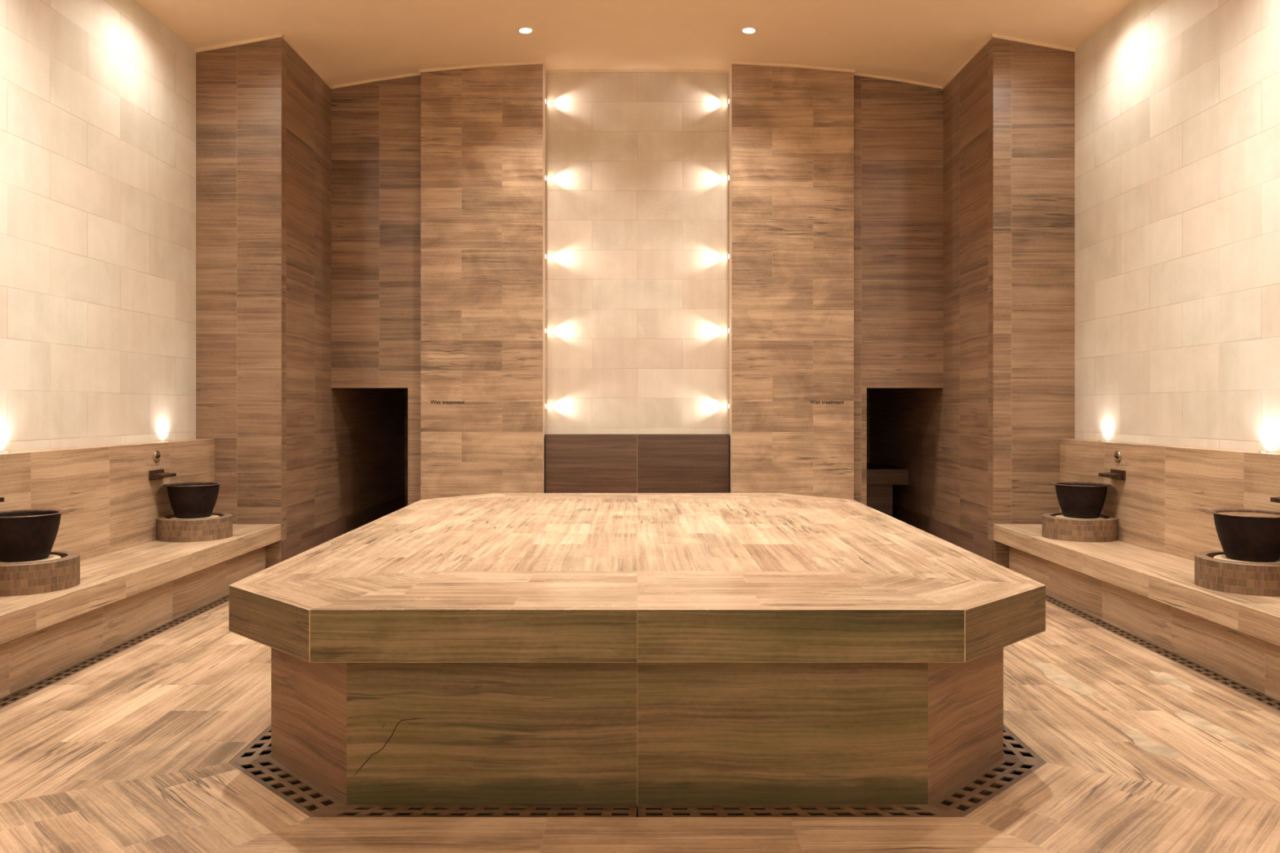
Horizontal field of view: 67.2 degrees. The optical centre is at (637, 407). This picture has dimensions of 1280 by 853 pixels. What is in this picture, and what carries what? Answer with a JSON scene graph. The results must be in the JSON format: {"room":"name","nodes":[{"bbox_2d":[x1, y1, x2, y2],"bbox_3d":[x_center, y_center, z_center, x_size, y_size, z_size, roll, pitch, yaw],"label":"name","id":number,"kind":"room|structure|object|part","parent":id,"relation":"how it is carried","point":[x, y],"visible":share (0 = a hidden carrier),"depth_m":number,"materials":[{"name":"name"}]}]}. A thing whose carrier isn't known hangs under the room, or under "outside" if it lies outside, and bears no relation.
{"room":"spa","nodes":[
{"label":"spa","id":0,"kind":"room"},
{"bbox_2d":[0,0,195,452],"bbox_3d":[-4.190,-0.868,3.232,0.259,4.856,11.264,0,0,0],"label":"wall","id":1,"kind":"structure","parent":0,"point":[98,97],"depth_m":7.19,"materials":[{"name":"stone"}]},
{"bbox_2d":[0,438,214,560],"bbox_3d":[-3.971,0.993,3.231,0.176,1.422,11.262,0,0,0],"label":"backsplash","id":2,"kind":"structure","parent":1,"relation":"attached to","point":[110,502],"depth_m":7.00,"materials":[{"name":"wood"}]},
{"bbox_2d":[0,497,4,502],"bbox_3d":[-3.823,0.537,5.628,0.118,0.078,0.216,0,0,0],"label":"spout","id":3,"kind":"object","parent":2,"relation":"attached to","point":[2,499],"visible":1,"depth_m":5.71,"materials":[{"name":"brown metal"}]},
{"bbox_2d":[153,450,160,462],"bbox_3d":[-3.869,0.390,7.776,0.026,0.098,0.098,0,0,0],"label":"button","id":4,"kind":"object","parent":2,"relation":"attached to","point":[157,455],"visible":1,"depth_m":7.76,"materials":[{"name":"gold metal"}]},
{"bbox_2d":[149,469,176,480],"bbox_3d":[-3.823,0.537,7.764,0.118,0.078,0.216,0,0,0],"label":"spout","id":5,"kind":"object","parent":2,"relation":"attached to","point":[156,474],"visible":1,"depth_m":7.70,"materials":[{"name":"brown metal"}]},
{"bbox_3d":[-3.874,0.537,7.764,0.017,0.078,0.216,0,0,0],"label":"wall plate","id":6,"kind":"part","parent":5,"relation":"part of","materials":[{"name":"brown metal"}]},
{"bbox_2d":[195,35,404,568],"bbox_3d":[-3.797,-0.868,11.212,1.045,5.143,4.696,0,0,0],"label":"wall","id":7,"kind":"structure","parent":0,"point":[296,451],"depth_m":8.87,"materials":[{"name":"wood"}]},
{"bbox_2d":[195,33,282,52],"bbox_3d":[-3.661,-3.356,8.857,0.800,0.172,0.014,0,0,0],"label":"trim","id":8,"kind":"structure","parent":7,"relation":"attached to","point":[276,36],"depth_m":8.85,"materials":[{"name":"paint"}]},
{"bbox_2d":[282,35,332,88],"bbox_3d":[-3.268,-3.426,9.587,0.014,0.026,1.445,0,0,0],"label":"trim","id":9,"kind":"structure","parent":7,"relation":"attached to","point":[284,37],"depth_m":9.51,"materials":[{"name":"paint"}]},
{"bbox_2d":[281,494,404,561],"bbox_3d":[-3.271,1.404,11.212,0.007,0.360,4.696,0,0,0],"label":"baseboard","id":10,"kind":"structure","parent":7,"relation":"attached to","point":[293,546],"depth_m":10.42,"materials":[{"name":"wood"}]},
{"bbox_2d":[331,75,420,505],"bbox_3d":[-2.788,-1.016,10.459,0.973,5.152,0.300,0,0,0],"label":"wall","id":11,"kind":"structure","parent":0,"point":[375,126],"depth_m":10.31,"materials":[{"name":"wood"}]},
{"bbox_2d":[332,72,420,88],"bbox_3d":[-2.795,-3.501,10.302,0.959,0.177,0.014,0,0,0],"label":"trim","id":12,"kind":"structure","parent":11,"relation":"attached to","point":[414,73],"depth_m":10.30,"materials":[{"name":"paint"}]},
{"bbox_2d":[404,388,408,506],"bbox_3d":[-2.267,0.432,13.680,2.015,2.544,0.240,0,0,0],"label":"wall","id":13,"kind":"structure","parent":0,"point":[406,389],"depth_m":13.56,"materials":[{"name":"wood"}]},
{"bbox_2d":[420,63,545,499],"bbox_3d":[-1.652,-1.061,10.424,1.298,5.243,0.371,0,0,0],"label":"wall","id":14,"kind":"structure","parent":0,"point":[482,129],"depth_m":10.24,"materials":[{"name":"wood"}]},
{"bbox_2d":[430,400,464,404],"bbox_3d":[-2.016,-0.064,10.234,0.365,0.039,0.001,0,0,0],"label":"lettering","id":15,"kind":"object","parent":14,"relation":"attached to","point":[430,400],"depth_m":10.23},
{"bbox_2d":[418,61,544,72],"bbox_3d":[-1.652,-3.623,10.231,1.327,0.120,0.014,0,0,0],"label":"trim","id":16,"kind":"structure","parent":14,"relation":"attached to","point":[531,62],"depth_m":10.22,"materials":[{"name":"paint"}]},
{"bbox_2d":[135,0,1133,85],"bbox_3d":[0.000,-3.550,5.880,8.880,0.655,17.040,0,0,0],"label":"ceiling","id":17,"kind":"structure","parent":0,"point":[345,41],"depth_m":9.11,"materials":[{"name":"paint"}]},
{"bbox_2d":[517,26,533,33],"bbox_3d":[-1.086,-3.672,9.360,0.154,0.019,0.154,0,0,-6],"label":"recessed light","id":18,"kind":"object","parent":17,"relation":"in","point":[525,29],"visible":1,"depth_m":9.36,"materials":[{"name":"white"}]},
{"bbox_2d":[741,26,756,33],"bbox_3d":[1.086,-3.672,9.360,0.153,0.019,0.153,0,0,13],"label":"recessed light","id":19,"kind":"object","parent":17,"relation":"in","point":[748,29],"visible":1,"depth_m":9.36,"materials":[{"name":"white"}]},
{"bbox_2d":[545,71,728,434],"bbox_3d":[0.000,-1.069,10.557,2.006,5.257,0.104,0,0,0],"label":"wall niche","id":20,"kind":"object","parent":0,"point":[637,163],"visible":0.82,"depth_m":10.50,"materials":[{"name":"stone"}]},
{"bbox_2d":[546,68,728,72],"bbox_3d":[0.000,-3.677,10.498,2.006,0.041,0.014,0,0,0],"label":"trim","id":21,"kind":"structure","parent":20,"relation":"attached to","point":[600,69],"depth_m":10.49,"materials":[{"name":"paint"}]},
{"bbox_2d":[0,601,1279,852],"bbox_3d":[0.000,1.632,6.000,8.640,0.145,16.800,0,0,0],"label":"floor","id":22,"kind":"structure","parent":0,"point":[131,751],"depth_m":3.99,"materials":[{"name":"wood"}]},
{"bbox_2d":[0,691,36,709],"bbox_3d":[-3.361,1.564,4.855,0.115,0.006,0.905,0,0,0],"label":"drain","id":23,"kind":"object","parent":22,"relation":"in","point":[10,697],"visible":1,"depth_m":5.20,"materials":[{"name":"wood"}]},
{"bbox_2d":[17,649,124,691],"bbox_3d":[-3.361,1.564,5.765,0.115,0.006,0.905,0,0,0],"label":"drain","id":24,"kind":"object","parent":22,"relation":"in","point":[71,669],"visible":1,"depth_m":5.71,"materials":[{"name":"wood"}]},
{"bbox_2d":[0,524,280,706],"bbox_3d":[-3.578,1.385,3.231,0.607,0.637,11.262,0,0,0],"label":"stone bench","id":25,"kind":"object","parent":22,"relation":"on","point":[121,596],"visible":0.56,"depth_m":6.32,"materials":[{"name":"stone"}]},
{"bbox_2d":[0,551,79,596],"bbox_3d":[-3.619,0.979,5.726,0.525,0.176,0.571,0,0,0],"label":"stand","id":26,"kind":"object","parent":25,"relation":"on","point":[60,571],"visible":0.8,"depth_m":5.55,"materials":[{"name":"tile"}]},
{"bbox_2d":[0,509,66,562],"bbox_3d":[-3.654,0.760,5.726,0.446,0.273,0.446,0,0,0],"label":"bowl","id":27,"kind":"object","parent":26,"relation":"on","point":[29,535],"visible":1,"depth_m":5.61,"materials":[{"name":"brown metal"}]},
{"bbox_3d":[-3.578,1.142,3.231,0.607,0.150,11.262,0,0,0],"label":"seat","id":28,"kind":"part","parent":25,"relation":"part of","materials":[{"name":"wood"}]},
{"bbox_2d":[156,512,232,542],"bbox_3d":[-3.619,0.979,7.932,0.525,0.176,0.571,0,0,0],"label":"stand","id":29,"kind":"object","parent":25,"relation":"on","point":[219,526],"visible":0.89,"depth_m":7.70,"materials":[{"name":"tile"}]},
{"bbox_2d":[163,481,222,518],"bbox_3d":[-3.654,0.760,7.932,0.446,0.273,0.446,0,0,0],"label":"bowl","id":30,"kind":"object","parent":29,"relation":"on","point":[197,500],"visible":1,"depth_m":7.80,"materials":[{"name":"brown metal"}]},
{"bbox_2d":[108,618,190,649],"bbox_3d":[-3.361,1.564,6.674,0.115,0.006,0.905,0,0,0],"label":"drain","id":31,"kind":"object","parent":22,"relation":"in","point":[178,621],"visible":1,"depth_m":6.64,"materials":[{"name":"wood"}]},
{"bbox_2d":[176,595,228,618],"bbox_3d":[-3.361,1.564,7.584,0.115,0.006,0.905,0,0,0],"label":"drain","id":32,"kind":"object","parent":22,"relation":"in","point":[214,604],"visible":0.82,"depth_m":7.50,"materials":[{"name":"metal"}]},
{"bbox_2d":[228,724,271,763],"bbox_3d":[-1.736,1.564,6.162,0.170,0.006,3.853,0,0,-1],"label":"drain grating","id":33,"kind":"object","parent":22,"relation":"in","point":[266,733],"visible":0.06,"depth_m":4.40,"materials":[{"name":"wood"}]},
{"bbox_2d":[229,757,346,817],"bbox_3d":[-1.465,1.564,4.011,0.164,0.006,0.789,0,0,-45],"label":"drain grating","id":34,"kind":"object","parent":22,"relation":"in","point":[317,802],"visible":1,"depth_m":3.98,"materials":[{"name":"wood"}]},
{"bbox_2d":[312,804,636,817],"bbox_3d":[-0.625,1.564,3.732,1.243,0.006,0.120,0,0,0],"label":"drain grating","id":35,"kind":"object","parent":22,"relation":"in","point":[581,811],"visible":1,"depth_m":3.72,"materials":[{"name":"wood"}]},
{"bbox_2d":[228,493,1045,817],"bbox_3d":[0.000,1.235,6.169,3.619,0.937,5.026,0,0,0],"label":"slab","id":36,"kind":"object","parent":22,"relation":"on","point":[637,649],"visible":0.99,"depth_m":3.79,"materials":[{"name":"wood"}]},
{"bbox_2d":[545,434,728,493],"bbox_3d":[0.000,0.922,10.444,1.982,1.277,0.118,0,0,0],"label":"wall panel","id":37,"kind":"object","parent":22,"relation":"on","point":[575,463],"visible":0.51,"depth_m":10.38,"materials":[{"name":"brown wood"}]},
{"bbox_2d":[638,804,961,817],"bbox_3d":[0.625,1.564,3.732,1.243,0.006,0.120,0,0,0],"label":"drain grating","id":38,"kind":"object","parent":22,"relation":"in","point":[692,810],"visible":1,"depth_m":3.72,"materials":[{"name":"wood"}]},
{"bbox_2d":[866,463,908,516],"bbox_3d":[2.352,1.148,12.150,1.824,0.823,1.140,0,0,0],"label":"bench","id":39,"kind":"object","parent":22,"relation":"on","point":[881,477],"visible":0.29,"depth_m":11.64,"materials":[{"name":"wood"}]},
{"bbox_3d":[2.352,0.830,12.150,1.824,0.187,1.140,0,0,0],"label":"seat","id":40,"kind":"part","parent":39,"relation":"part of","materials":[{"name":"wood"}]},
{"bbox_2d":[928,757,1045,817],"bbox_3d":[1.465,1.564,4.011,0.164,0.006,0.789,0,0,45],"label":"drain grating","id":41,"kind":"object","parent":22,"relation":"in","point":[986,787],"visible":1,"depth_m":3.98,"materials":[{"name":"wood"}]},
{"bbox_2d":[1003,724,1046,763],"bbox_3d":[1.736,1.564,6.162,0.170,0.006,3.853,0,0,1],"label":"drain grating","id":42,"kind":"object","parent":22,"relation":"in","point":[1007,743],"visible":0.07,"depth_m":4.40,"materials":[{"name":"wood"}]},
{"bbox_2d":[1045,595,1097,618],"bbox_3d":[3.361,1.564,7.584,0.115,0.006,0.905,0,0,0],"label":"drain","id":43,"kind":"object","parent":22,"relation":"in","point":[1058,603],"visible":0.81,"depth_m":7.50,"materials":[{"name":"metal"}]},
{"bbox_2d":[1084,618,1165,649],"bbox_3d":[3.361,1.564,6.674,0.115,0.006,0.905,0,0,0],"label":"drain","id":44,"kind":"object","parent":22,"relation":"in","point":[1095,621],"visible":1,"depth_m":6.63,"materials":[{"name":"stone"}]},
{"bbox_2d":[993,524,1279,710],"bbox_3d":[3.578,1.385,3.231,0.607,0.637,11.262,0,0,0],"label":"stone bench","id":45,"kind":"object","parent":22,"relation":"on","point":[1153,596],"visible":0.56,"depth_m":6.30,"materials":[{"name":"stone"}]},
{"bbox_2d":[1041,512,1118,542],"bbox_3d":[3.619,0.979,7.932,0.525,0.176,0.571,0,0,0],"label":"stand","id":46,"kind":"object","parent":45,"relation":"on","point":[1055,526],"visible":0.94,"depth_m":7.70,"materials":[{"name":"tile"}]},
{"bbox_2d":[1051,481,1111,518],"bbox_3d":[3.654,0.760,7.932,0.446,0.273,0.446,0,0,0],"label":"bowl","id":47,"kind":"object","parent":46,"relation":"on","point":[1076,500],"visible":1,"depth_m":7.80,"materials":[{"name":"brown metal"}]},
{"bbox_3d":[3.578,1.142,3.231,0.607,0.150,11.262,0,0,0],"label":"seat","id":48,"kind":"part","parent":45,"relation":"part of","materials":[{"name":"wood"}]},
{"bbox_2d":[1194,551,1279,596],"bbox_3d":[3.619,0.979,5.726,0.525,0.176,0.571,0,0,0],"label":"stand","id":49,"kind":"object","parent":45,"relation":"on","point":[1213,571],"visible":0.81,"depth_m":5.54,"materials":[{"name":"tile"}]},
{"bbox_2d":[1208,509,1279,562],"bbox_3d":[3.654,0.760,5.726,0.446,0.273,0.446,0,0,0],"label":"bowl","id":50,"kind":"object","parent":49,"relation":"on","point":[1243,535],"visible":1,"depth_m":5.61,"materials":[{"name":"brown metal"}]},
{"bbox_2d":[1149,649,1257,691],"bbox_3d":[3.361,1.564,5.765,0.115,0.006,0.905,0,0,0],"label":"drain","id":51,"kind":"object","parent":22,"relation":"in","point":[1211,673],"visible":1,"depth_m":5.71,"materials":[{"name":"stone"}]},
{"bbox_2d":[1237,691,1279,711],"bbox_3d":[3.361,1.564,4.855,0.115,0.006,0.905,0,0,0],"label":"drain","id":52,"kind":"object","parent":22,"relation":"in","point":[1264,697],"visible":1,"depth_m":5.18,"materials":[{"name":"stone"}]},
{"bbox_2d":[728,63,853,499],"bbox_3d":[1.652,-1.061,10.424,1.298,5.243,0.371,0,0,0],"label":"wall","id":53,"kind":"structure","parent":0,"point":[791,129],"depth_m":10.24,"materials":[{"name":"wood"}]},
{"bbox_2d":[730,61,855,72],"bbox_3d":[1.652,-3.623,10.231,1.327,0.120,0.014,0,0,0],"label":"trim","id":54,"kind":"structure","parent":53,"relation":"attached to","point":[731,62],"depth_m":10.22,"materials":[{"name":"paint"}]},
{"bbox_2d":[809,400,844,404],"bbox_3d":[2.016,-0.064,10.234,0.365,0.039,0.001,0,0,0],"label":"lettering","id":55,"kind":"object","parent":53,"relation":"attached to","point":[810,400],"depth_m":10.23},
{"bbox_2d":[866,388,870,463],"bbox_3d":[2.267,0.432,13.680,2.015,2.544,0.240,0,0,0],"label":"wall","id":56,"kind":"structure","parent":0,"point":[868,389],"depth_m":13.56,"materials":[{"name":"wood"}]},
{"bbox_2d":[853,75,943,505],"bbox_3d":[2.788,-1.016,10.459,0.973,5.152,0.300,0,0,0],"label":"wall","id":57,"kind":"structure","parent":0,"point":[899,126],"depth_m":10.31,"materials":[{"name":"wood"}]},
{"bbox_2d":[853,72,942,88],"bbox_3d":[2.795,-3.501,10.302,0.959,0.177,0.014,0,0,0],"label":"trim","id":58,"kind":"structure","parent":57,"relation":"attached to","point":[855,73],"depth_m":10.30,"materials":[{"name":"paint"}]},
{"bbox_2d":[870,36,1075,568],"bbox_3d":[3.797,-0.868,11.212,1.045,5.143,4.696,0,0,0],"label":"wall","id":59,"kind":"structure","parent":0,"point":[980,451],"depth_m":8.87,"materials":[{"name":"wood"}]},
{"bbox_2d":[892,503,993,561],"bbox_3d":[3.271,1.404,11.212,0.007,0.360,4.696,0,0,0],"label":"baseboard","id":60,"kind":"structure","parent":59,"relation":"attached to","point":[983,547],"depth_m":10.12,"materials":[{"name":"wood"}]},
{"bbox_2d":[942,34,992,88],"bbox_3d":[3.268,-3.426,9.587,0.014,0.026,1.445,0,0,0],"label":"trim","id":61,"kind":"structure","parent":59,"relation":"attached to","point":[989,37],"depth_m":9.50,"materials":[{"name":"paint"}]},
{"bbox_2d":[991,33,1075,52],"bbox_3d":[3.643,-3.359,8.857,0.766,0.166,0.014,0,0,0],"label":"trim","id":62,"kind":"structure","parent":59,"relation":"attached to","point":[993,35],"depth_m":8.85,"materials":[{"name":"paint"}]},
{"bbox_2d":[1075,0,1279,453],"bbox_3d":[4.173,-0.871,3.232,0.294,4.863,11.264,0,0,0],"label":"wall","id":63,"kind":"structure","parent":0,"point":[1177,102],"depth_m":7.17,"materials":[{"name":"stone"}]},
{"bbox_2d":[1059,438,1279,560],"bbox_3d":[3.954,0.993,3.231,0.142,1.422,11.262,0,0,0],"label":"backsplash","id":64,"kind":"structure","parent":63,"relation":"attached to","point":[1165,499],"depth_m":6.99,"materials":[{"name":"wood"}]},
{"bbox_2d":[1098,469,1125,480],"bbox_3d":[3.823,0.537,7.764,0.118,0.078,0.216,0,0,0],"label":"spout","id":65,"kind":"object","parent":64,"relation":"attached to","point":[1117,474],"visible":1,"depth_m":7.69,"materials":[{"name":"brown metal"}]},
{"bbox_3d":[3.874,0.537,7.764,0.017,0.078,0.216,0,0,0],"label":"wall plate","id":66,"kind":"part","parent":65,"relation":"part of","materials":[{"name":"brown metal"}]},
{"bbox_2d":[1114,450,1120,462],"bbox_3d":[3.869,0.390,7.776,0.026,0.098,0.098,0,0,0],"label":"button","id":67,"kind":"object","parent":64,"relation":"attached to","point":[1117,454],"visible":1,"depth_m":7.76,"materials":[{"name":"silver metal"}]},
{"bbox_2d":[1270,497,1279,502],"bbox_3d":[3.823,0.537,5.628,0.118,0.078,0.216,0,0,0],"label":"spout","id":68,"kind":"object","parent":64,"relation":"attached to","point":[1277,500],"visible":1,"depth_m":5.69,"materials":[{"name":"brown metal"}]}
]}

